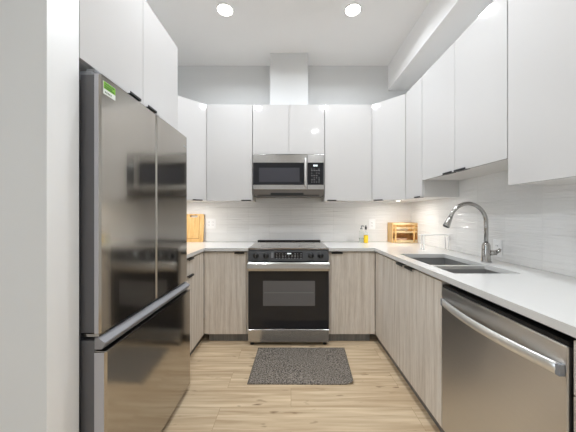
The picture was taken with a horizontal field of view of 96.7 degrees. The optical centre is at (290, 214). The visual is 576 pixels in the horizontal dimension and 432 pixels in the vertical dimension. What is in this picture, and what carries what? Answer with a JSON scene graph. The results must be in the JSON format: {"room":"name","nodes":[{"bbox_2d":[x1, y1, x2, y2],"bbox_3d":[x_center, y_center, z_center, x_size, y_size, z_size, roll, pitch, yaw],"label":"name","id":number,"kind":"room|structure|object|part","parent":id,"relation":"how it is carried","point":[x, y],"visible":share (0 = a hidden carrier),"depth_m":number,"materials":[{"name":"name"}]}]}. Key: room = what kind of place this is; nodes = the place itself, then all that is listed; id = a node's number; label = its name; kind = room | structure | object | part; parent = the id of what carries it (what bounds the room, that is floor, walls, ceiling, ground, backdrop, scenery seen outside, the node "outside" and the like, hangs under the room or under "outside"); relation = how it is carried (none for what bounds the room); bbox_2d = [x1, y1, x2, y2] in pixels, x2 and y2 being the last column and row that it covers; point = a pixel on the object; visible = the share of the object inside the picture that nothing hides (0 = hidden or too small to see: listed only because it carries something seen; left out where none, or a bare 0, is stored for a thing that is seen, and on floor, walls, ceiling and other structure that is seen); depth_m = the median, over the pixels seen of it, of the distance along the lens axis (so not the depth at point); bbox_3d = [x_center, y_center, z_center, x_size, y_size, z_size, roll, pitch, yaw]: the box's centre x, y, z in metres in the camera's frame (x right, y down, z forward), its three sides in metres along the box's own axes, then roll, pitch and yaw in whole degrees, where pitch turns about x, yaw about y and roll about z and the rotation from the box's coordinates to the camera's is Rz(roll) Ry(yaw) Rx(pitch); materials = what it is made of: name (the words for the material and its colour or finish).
{"room":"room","nodes":[
{"label":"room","id":0,"kind":"room"},
{"bbox_2d":[0,0,45,431],"bbox_3d":[-2.202,-0.280,0.905,2.795,3.020,0.127,0,0,0],"label":"wall partition","id":1,"kind":"structure","parent":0,"point":[22,22],"depth_m":0.84,"materials":[{"name":"white paint"}]},
{"bbox_2d":[46,0,78,431],"bbox_3d":[-0.803,-0.280,0.905,0.002,3.020,0.127,0,0,0],"label":"trim","id":2,"kind":"structure","parent":1,"relation":"attached to","point":[62,16],"depth_m":0.90,"materials":[{"name":"white paint"}]},
{"bbox_2d":[146,0,429,65],"bbox_3d":[-1.076,-1.840,-0.265,5.248,0.100,6.870,0,0,0],"label":"ceiling","id":3,"kind":"structure","parent":0,"point":[256,29],"depth_m":2.48,"materials":[{"name":"white paint"}]},
{"bbox_2d":[216,3,233,16],"bbox_3d":[-0.576,-1.787,2.235,0.150,0.005,0.150,0,0,0],"label":"recessed light","id":4,"kind":"object","parent":3,"relation":"in","point":[224,9],"visible":1,"depth_m":2.23,"materials":[{"name":"white"}]},
{"bbox_2d":[344,3,361,16],"bbox_3d":[0.541,-1.787,2.235,0.150,0.005,0.150,0,0,0],"label":"recessed light","id":5,"kind":"object","parent":3,"relation":"in","point":[353,9],"visible":1,"depth_m":2.23,"materials":[{"name":"white"}]},
{"bbox_2d":[388,0,493,90],"bbox_3d":[1.306,-1.641,-0.265,0.285,0.297,6.670,0,0,0],"label":"beam","id":6,"kind":"structure","parent":3,"relation":"attached to","point":[441,23],"depth_m":2.24,"materials":[{"name":"white paint"}]},
{"bbox_2d":[270,53,307,104],"bbox_3d":[-0.022,-1.488,2.949,0.420,0.604,0.242,0,0,0],"label":"wall","id":7,"kind":"structure","parent":0,"point":[288,71],"depth_m":2.83,"materials":[{"name":"white paint"}]},
{"bbox_2d":[178,66,407,251],"bbox_3d":[-0.019,-0.280,3.120,3.134,3.020,0.100,0,0,0],"label":"wall","id":8,"kind":"structure","parent":0,"point":[208,85],"depth_m":3.07,"materials":[{"name":"white paint"}]},
{"bbox_2d":[178,96,211,201],"bbox_3d":[-1.191,-0.668,2.778,0.566,1.036,0.558,0,0,0],"label":"upper cabinet","id":9,"kind":"object","parent":8,"relation":"attached to","point":[192,115],"visible":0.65,"depth_m":2.66,"materials":[{"name":"white laminate"}]},
{"bbox_2d":[207,105,255,201],"bbox_3d":[-0.660,-0.668,2.894,0.490,1.036,0.326,0,0,0],"label":"upper cabinet","id":10,"kind":"object","parent":8,"relation":"attached to","point":[229,127],"visible":0.98,"depth_m":2.75,"materials":[{"name":"white laminate"}]},
{"bbox_2d":[253,105,323,154],"bbox_3d":[-0.027,-0.919,2.908,0.768,0.534,0.322,0,0,0],"label":"upper cabinet","id":11,"kind":"object","parent":8,"relation":"attached to","point":[277,129],"visible":0.77,"depth_m":2.75,"materials":[{"name":"white laminate"}]},
{"bbox_3d":[-0.217,-0.919,2.756,0.386,0.530,0.019,0,0,0],"label":"door","id":12,"kind":"part","parent":11,"relation":"part of","materials":[{"name":"white laminate"}]},
{"bbox_2d":[253,154,323,197],"bbox_3d":[-0.027,-0.422,2.867,0.763,0.448,0.376,0,0,0],"label":"microwave","id":13,"kind":"object","parent":11,"relation":"attached to","point":[274,175],"visible":1,"depth_m":2.73,"materials":[{"name":"silver metal"}]},
{"bbox_3d":[-0.132,-0.440,2.728,0.544,0.237,0.004,0,0,0],"label":"glass","id":14,"kind":"part","parent":13,"relation":"part of","materials":[{"name":"black glass"}]},
{"bbox_3d":[-0.118,-0.458,2.743,0.581,0.375,0.030,0,0,0],"label":"door","id":15,"kind":"part","parent":13,"relation":"part of","materials":[{"name":"silver metal"}]},
{"bbox_3d":[0.151,-0.449,2.703,0.022,0.326,0.048,0,0,0],"label":"handle","id":16,"kind":"part","parent":13,"relation":"part of","materials":[{"name":"metal"}]},
{"bbox_3d":[0.265,-0.458,2.743,0.180,0.375,0.030,0,0,0],"label":"control panel","id":17,"kind":"part","parent":13,"relation":"part of","materials":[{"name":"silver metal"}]},
{"bbox_3d":[0.168,-0.919,2.756,0.376,0.530,0.019,0,0,0],"label":"door","id":18,"kind":"part","parent":11,"relation":"part of","materials":[{"name":"white laminate"}]},
{"bbox_2d":[187,198,410,240],"bbox_3d":[-0.019,0.052,3.064,2.910,0.525,0.012,0,0,0],"label":"tiled wall","id":19,"kind":"structure","parent":8,"relation":"attached to","point":[265,218],"depth_m":3.06,"materials":[{"name":"white tile"}]},
{"bbox_2d":[206,219,215,227],"bbox_3d":[-0.955,0.102,3.053,0.116,0.118,0.009,0,0,0],"label":"outlet","id":20,"kind":"object","parent":19,"relation":"attached to","point":[210,223],"visible":1,"depth_m":3.05,"materials":[{"name":"white plastic"}]},
{"bbox_2d":[369,219,374,228],"bbox_3d":[0.965,0.112,3.053,0.078,0.118,0.009,0,0,0],"label":"outlet","id":21,"kind":"object","parent":19,"relation":"attached to","point":[371,221],"visible":1,"depth_m":3.05,"materials":[{"name":"white plastic"}]},
{"bbox_2d":[321,105,371,201],"bbox_3d":[0.614,-0.668,2.894,0.506,1.036,0.326,0,0,0],"label":"upper cabinet","id":22,"kind":"object","parent":8,"relation":"attached to","point":[347,128],"visible":0.99,"depth_m":2.75,"materials":[{"name":"white plastic"}]},
{"bbox_2d":[367,94,434,201],"bbox_3d":[1.153,-0.668,2.779,0.566,1.036,0.558,0,0,0],"label":"upper cabinet","id":23,"kind":"object","parent":8,"relation":"attached to","point":[388,116],"visible":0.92,"depth_m":2.61,"materials":[{"name":"white laminate"}]},
{"bbox_3d":[1.001,-0.668,2.630,0.346,1.031,0.019,0,0,45],"label":"door","id":24,"kind":"part","parent":23,"relation":"part of","materials":[{"name":"white laminate"}]},
{"bbox_2d":[162,334,440,431],"bbox_3d":[-1.076,1.280,-0.265,5.248,0.100,6.870,0,0,0],"label":"floor","id":25,"kind":"structure","parent":0,"point":[218,397],"depth_m":1.70,"materials":[{"name":"brown wood"}]},
{"bbox_2d":[79,69,189,431],"bbox_3d":[-1.074,0.330,1.398,0.732,1.800,0.828,0,0,0],"label":"refrigerator","id":26,"kind":"object","parent":25,"relation":"on","point":[134,295],"visible":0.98,"depth_m":1.15,"materials":[{"name":"grey metal"}]},
{"bbox_3d":[-0.749,-0.043,0.985,0.014,1.001,0.002,0,0,0],"label":"edge trim","id":27,"kind":"part","parent":26,"relation":"part of","materials":[{"name":"grey metal"}]},
{"bbox_3d":[-0.738,0.857,0.985,0.036,0.652,0.002,0,0,0],"label":"edge trim","id":28,"kind":"part","parent":26,"relation":"part of","materials":[{"name":"grey metal"}]},
{"bbox_3d":[-0.744,-0.043,1.190,0.025,1.003,0.410,0,0,0],"label":"door","id":29,"kind":"part","parent":26,"relation":"part of","materials":[{"name":"silver metal"}]},
{"bbox_3d":[-0.732,0.858,1.399,0.048,0.655,0.827,0,0,0],"label":"drawer","id":30,"kind":"part","parent":26,"relation":"part of","materials":[{"name":"silver metal"}]},
{"bbox_3d":[-0.736,0.495,1.399,0.040,0.046,0.827,0,0,0],"label":"handle rail","id":31,"kind":"part","parent":26,"relation":"part of","materials":[{"name":"silver metal"}]},
{"bbox_3d":[-0.744,-0.043,1.606,0.025,1.003,0.412,0,0,0],"label":"door","id":32,"kind":"part","parent":26,"relation":"part of","materials":[{"name":"silver metal"}]},
{"bbox_2d":[184,252,203,354],"bbox_3d":[-1.139,0.788,2.172,0.634,0.884,0.664,0,0,0],"label":"base cabinet","id":33,"kind":"object","parent":25,"relation":"on","point":[195,264],"visible":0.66,"depth_m":2.27,"materials":[{"name":"grey wood"}]},
{"bbox_3d":[-0.848,0.823,2.015,0.019,0.646,0.346,0,0,0],"label":"drawer","id":34,"kind":"part","parent":33,"relation":"part of","materials":[{"name":"grey wood"}]},
{"bbox_3d":[-0.848,0.428,2.015,0.019,0.136,0.346,0,0,0],"label":"drawer","id":35,"kind":"part","parent":33,"relation":"part of","materials":[{"name":"grey wood"}]},
{"bbox_2d":[187,241,256,257],"bbox_3d":[-0.941,0.330,2.446,1.066,0.030,1.222,0,0,0],"label":"countertop","id":36,"kind":"structure","parent":33,"relation":"on","point":[193,248],"depth_m":2.56,"materials":[{"name":"white stone"}]},
{"bbox_2d":[187,214,204,241],"bbox_3d":[-1.156,0.153,3.027,0.252,0.328,0.055,0,0,0],"label":"cutting board","id":37,"kind":"object","parent":36,"relation":"on","point":[195,225],"visible":0.77,"depth_m":3.02,"materials":[{"name":"brown wood"}]},
{"bbox_2d":[204,251,247,340],"bbox_3d":[-0.623,0.788,2.759,0.427,0.884,0.623,0,0,0],"label":"base cabinet","id":38,"kind":"object","parent":25,"relation":"on","point":[225,272],"visible":0.8,"depth_m":2.46,"materials":[{"name":"grey wood"}]},
{"bbox_2d":[247,240,329,344],"bbox_3d":[-0.024,0.763,2.704,0.762,0.934,0.692,0,0,0],"label":"range","id":39,"kind":"object","parent":25,"relation":"on","point":[288,280],"visible":1,"depth_m":2.41,"materials":[{"name":"metal"}]},
{"bbox_3d":[-0.024,1.139,2.433,0.760,0.122,0.050,0,0,0],"label":"drawer","id":40,"kind":"part","parent":39,"relation":"part of","materials":[{"name":"silver metal"}]},
{"bbox_3d":[-0.024,0.756,2.435,0.760,0.632,0.046,0,0,0],"label":"door","id":41,"kind":"part","parent":39,"relation":"part of","materials":[{"name":"black glass"}]},
{"bbox_3d":[-0.024,0.483,2.386,0.762,0.085,0.055,0,0,0],"label":"handle","id":42,"kind":"part","parent":39,"relation":"part of","materials":[{"name":"silver metal"}]},
{"bbox_2d":[248,240,328,249],"bbox_3d":[-0.024,0.315,2.730,0.760,0.037,0.620,0,0,0],"label":"cooktop","id":43,"kind":"object","parent":39,"relation":"in","point":[260,244],"depth_m":2.61,"materials":[{"name":"black glass"}]},
{"bbox_3d":[-0.024,0.384,2.429,0.760,0.098,0.057,0,0,0],"label":"control panel","id":44,"kind":"part","parent":39,"relation":"part of","materials":[{"name":"black metal"}]},
{"bbox_2d":[247,347,353,384],"bbox_3d":[0.087,1.215,2.107,0.810,0.029,0.509,0,0,0],"label":"floor mat","id":45,"kind":"object","parent":25,"relation":"on","point":[279,365],"visible":1,"depth_m":2.05,"materials":[{"name":"grey carpet"}]},
{"bbox_2d":[329,251,374,340],"bbox_3d":[0.586,0.788,2.759,0.444,0.884,0.623,0,0,0],"label":"base cabinet","id":46,"kind":"object","parent":25,"relation":"on","point":[351,273],"visible":0.87,"depth_m":2.46,"materials":[{"name":"grey wood"}]},
{"bbox_2d":[374,251,386,352],"bbox_3d":[1.115,0.788,2.651,0.607,0.884,0.778,0,0,0],"label":"base cabinet","id":47,"kind":"object","parent":25,"relation":"on","point":[378,257],"visible":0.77,"depth_m":2.35,"materials":[{"name":"grey wood"}]},
{"bbox_3d":[0.821,0.753,2.361,0.019,0.786,0.194,0,0,0],"label":"door","id":48,"kind":"part","parent":47,"relation":"part of","materials":[{"name":"grey wood"}]},
{"bbox_2d":[383,256,448,431],"bbox_3d":[1.107,0.788,1.818,0.623,0.884,0.879,0,0,0],"label":"base cabinet","id":49,"kind":"object","parent":25,"relation":"on","point":[412,309],"visible":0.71,"depth_m":1.67,"materials":[{"name":"grey wood"}]},
{"bbox_3d":[0.821,0.753,2.038,0.019,0.786,0.437,0,0,0],"label":"door","id":50,"kind":"part","parent":49,"relation":"part of","materials":[{"name":"grey wood"}]},
{"bbox_3d":[0.811,0.365,1.743,0.033,0.014,0.112,0,0,0],"label":"handle","id":51,"kind":"part","parent":49,"relation":"part of","materials":[{"name":"black metal"}]},
{"bbox_3d":[0.821,0.753,1.597,0.019,0.786,0.436,0,0,0],"label":"door","id":52,"kind":"part","parent":49,"relation":"part of","materials":[{"name":"grey wood"}]},
{"bbox_2d":[321,241,575,337],"bbox_3d":[0.898,0.330,1.679,1.075,0.030,2.758,0,0,0],"label":"countertop","id":53,"kind":"structure","parent":49,"relation":"on","point":[547,298],"depth_m":1.21,"materials":[{"name":"white stone"}]},
{"bbox_2d":[359,225,364,241],"bbox_3d":[0.815,0.217,2.955,0.058,0.195,0.052,0,0,0],"label":"bottle","id":54,"kind":"object","parent":53,"relation":"on","point":[361,233],"visible":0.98,"depth_m":2.94,"materials":[{"name":"white plastic"}]},
{"bbox_3d":[0.812,0.239,2.955,0.052,0.152,0.052,0,0,0],"label":"glass","id":55,"kind":"part","parent":54,"relation":"part of","materials":[{"name":"glass"}]},
{"bbox_2d":[364,225,367,242],"bbox_3d":[0.848,0.216,2.900,0.050,0.198,0.050,0,0,0],"label":"bottle","id":56,"kind":"object","parent":53,"relation":"on","point":[365,232],"visible":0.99,"depth_m":2.88,"materials":[{"name":"yellow glass"}]},
{"bbox_2d":[388,222,417,242],"bbox_3d":[1.292,0.202,2.958,0.285,0.226,0.189,0,0,0],"label":"bamboo basket","id":57,"kind":"object","parent":53,"relation":"on","point":[411,233],"visible":0.99,"depth_m":2.90,"materials":[{"name":"brown wood"}]},
{"bbox_3d":[1.153,0.202,2.973,0.009,0.226,0.145,0,0,0],"label":"panel","id":58,"kind":"part","parent":57,"relation":"part of","materials":[{"name":"brown wood"}]},
{"bbox_3d":[1.178,0.206,2.886,0.016,0.197,0.020,0,0,0],"label":"post","id":59,"kind":"part","parent":57,"relation":"part of","materials":[{"name":"brown wood"}]},
{"bbox_3d":[1.293,0.202,3.049,0.270,0.226,0.008,0,0,0],"label":"panel","id":60,"kind":"part","parent":57,"relation":"part of","materials":[{"name":"brown wood"}]},
{"bbox_3d":[1.293,0.099,2.885,0.270,0.019,0.042,0,0,0],"label":"rail","id":61,"kind":"part","parent":57,"relation":"part of","materials":[{"name":"brown wood"}]},
{"bbox_3d":[1.293,0.190,2.885,0.270,0.014,0.042,0,0,0],"label":"rail","id":62,"kind":"part","parent":57,"relation":"part of","materials":[{"name":"brown wood"}]},
{"bbox_3d":[1.293,0.292,2.885,0.270,0.022,0.042,0,0,0],"label":"rail","id":63,"kind":"part","parent":57,"relation":"part of","materials":[{"name":"brown wood"}]},
{"bbox_3d":[1.386,0.206,2.886,0.016,0.197,0.020,0,0,0],"label":"post","id":64,"kind":"part","parent":57,"relation":"part of","materials":[{"name":"brown wood"}]},
{"bbox_3d":[1.431,0.202,2.973,0.006,0.226,0.145,0,0,0],"label":"panel","id":65,"kind":"part","parent":57,"relation":"part of","materials":[{"name":"brown wood"}]},
{"bbox_2d":[418,234,449,249],"bbox_3d":[1.298,0.245,2.315,0.267,0.140,0.060,0,0,0],"label":"rack","id":66,"kind":"object","parent":53,"relation":"on","point":[418,234],"visible":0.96,"depth_m":2.30,"materials":[{"name":"white plastic"}]},
{"bbox_2d":[412,258,500,273],"bbox_3d":[1.059,0.440,1.723,0.388,0.229,0.714,0,0,0],"label":"sink","id":67,"kind":"object","parent":53,"relation":"in","point":[452,266],"visible":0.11,"depth_m":1.64,"materials":[{"name":"silver metal"}]},
{"bbox_3d":[1.059,0.450,1.872,0.388,0.208,0.416,0,0,0],"label":"bowl","id":68,"kind":"part","parent":67,"relation":"part of","materials":[{"name":"silver metal"}]},
{"bbox_3d":[1.059,0.450,1.505,0.388,0.208,0.278,0,0,0],"label":"bowl","id":69,"kind":"part","parent":67,"relation":"part of","materials":[{"name":"silver metal"}]},
{"bbox_2d":[443,202,501,262],"bbox_3d":[1.197,0.113,1.706,0.355,0.404,0.080,0,0,0],"label":"faucet","id":70,"kind":"object","parent":53,"relation":"on","point":[486,252],"visible":1,"depth_m":1.70,"materials":[{"name":"silver metal"}]},
{"bbox_3d":[1.188,0.063,1.716,0.265,0.304,0.025,0,0,0],"label":"spout","id":71,"kind":"part","parent":70,"relation":"part of","materials":[{"name":"silver metal"}]},
{"bbox_3d":[1.347,0.244,1.690,0.067,0.052,0.034,0,0,30],"label":"lever","id":72,"kind":"part","parent":70,"relation":"part of","materials":[{"name":"silver metal"}]},
{"bbox_2d":[440,284,575,431],"bbox_3d":[1.084,0.797,1.050,0.668,0.865,0.618,0,0,0],"label":"dishwasher","id":73,"kind":"object","parent":25,"relation":"on","point":[504,369],"visible":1,"depth_m":0.98,"materials":[{"name":"silver metal"}]},
{"bbox_3d":[0.775,0.455,1.045,0.051,0.038,0.582,0,0,0],"label":"handle","id":74,"kind":"part","parent":73,"relation":"part of","materials":[{"name":"metal"}]},
{"bbox_2d":[574,341,575,431],"bbox_3d":[1.115,0.788,0.523,0.607,0.884,0.426,0,0,0],"label":"base cabinet","id":75,"kind":"object","parent":25,"relation":"on","point":[574,341],"visible":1,"depth_m":0.73,"materials":[{"name":"grey wood"}]},
{"bbox_3d":[0.821,0.674,0.523,0.019,0.308,0.423,0,0,0],"label":"drawer","id":76,"kind":"part","parent":75,"relation":"part of","materials":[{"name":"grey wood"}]},
{"bbox_3d":[0.821,0.438,0.523,0.019,0.156,0.423,0,0,0],"label":"drawer","id":77,"kind":"part","parent":75,"relation":"part of","materials":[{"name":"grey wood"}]},
{"bbox_3d":[1.498,-0.280,-0.265,0.100,3.020,6.670,0,0,0],"label":"wall","id":78,"kind":"structure","parent":0,"visible":0},
{"bbox_2d":[411,170,575,276],"bbox_3d":[1.442,-0.007,1.679,0.012,0.645,2.758,0,0,0],"label":"tiled wall","id":79,"kind":"structure","parent":78,"relation":"attached to","point":[535,225],"depth_m":1.67,"materials":[{"name":"white tile"}]},
{"bbox_2d":[406,77,458,198],"bbox_3d":[1.269,-0.668,2.342,0.334,1.036,0.311,0,0,0],"label":"upper cabinet","id":80,"kind":"object","parent":79,"relation":"attached to","point":[416,188],"visible":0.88,"depth_m":2.27,"materials":[{"name":"white plastic"}]},
{"bbox_3d":[1.127,-0.668,2.342,0.019,1.031,0.307,0,0,0],"label":"door","id":81,"kind":"part","parent":80,"relation":"part of","materials":[{"name":"white laminate"}]},
{"bbox_2d":[422,0,507,180],"bbox_3d":[1.269,-0.739,1.754,0.334,0.895,0.860,0,0,0],"label":"upper cabinet","id":82,"kind":"object","parent":79,"relation":"attached to","point":[465,91],"visible":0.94,"depth_m":1.61,"materials":[{"name":"white plastic"}]},
{"bbox_3d":[1.127,-0.739,1.966,0.019,0.890,0.433,0,0,0],"label":"door","id":83,"kind":"part","parent":82,"relation":"part of","materials":[{"name":"white laminate"}]},
{"bbox_3d":[1.119,-0.298,1.810,0.033,0.012,0.103,0,0,0],"label":"handle","id":84,"kind":"part","parent":82,"relation":"part of","materials":[{"name":"black metal"}]},
{"bbox_3d":[1.119,-0.298,1.679,0.033,0.012,0.113,0,0,0],"label":"handle","id":85,"kind":"part","parent":82,"relation":"part of","materials":[{"name":"black metal"}]},
{"bbox_3d":[1.127,-0.739,1.536,0.019,0.890,0.419,0,0,0],"label":"door","id":86,"kind":"part","parent":82,"relation":"part of","materials":[{"name":"white laminate"}]},
{"bbox_2d":[493,239,501,256],"bbox_3d":[1.431,0.230,1.775,0.009,0.118,0.074,0,0,0],"label":"outlet","id":87,"kind":"object","parent":79,"relation":"attached to","point":[497,244],"visible":0.75,"depth_m":1.77,"materials":[{"name":"white plastic"}]},
{"bbox_2d":[508,0,575,184],"bbox_3d":[1.277,-0.669,0.871,0.318,1.033,0.901,0,0,0],"label":"upper cabinet","id":88,"kind":"object","parent":79,"relation":"attached to","point":[541,33],"visible":1,"depth_m":1.15,"materials":[{"name":"white plastic"}]},
{"bbox_3d":[-1.536,-0.280,2.019,0.100,3.020,2.101,0,0,0],"label":"wall","id":89,"kind":"structure","parent":0,"visible":0},
{"bbox_2d":[79,0,177,129],"bbox_3d":[-1.136,-0.891,1.393,0.699,0.590,0.845,0,0,0],"label":"upper cabinet","id":90,"kind":"object","parent":89,"relation":"attached to","point":[124,41],"visible":0.55,"depth_m":1.30,"materials":[{"name":"white plastic"}]},
{"bbox_3d":[-0.812,-0.891,1.180,0.019,0.585,0.414,0,0,0],"label":"door","id":91,"kind":"part","parent":90,"relation":"part of","materials":[{"name":"white laminate"}]},
{"bbox_3d":[-0.803,-0.603,1.301,0.033,0.012,0.090,0,0,0],"label":"handle","id":92,"kind":"part","parent":90,"relation":"part of","materials":[{"name":"black metal"}]},
{"bbox_3d":[-0.803,-0.603,1.459,0.033,0.012,0.090,0,0,0],"label":"handle","id":93,"kind":"part","parent":90,"relation":"part of","materials":[{"name":"black metal"}]},
{"bbox_3d":[-0.812,-0.891,1.603,0.019,0.585,0.423,0,0,0],"label":"door","id":94,"kind":"part","parent":90,"relation":"part of","materials":[{"name":"white laminate"}]}
]}

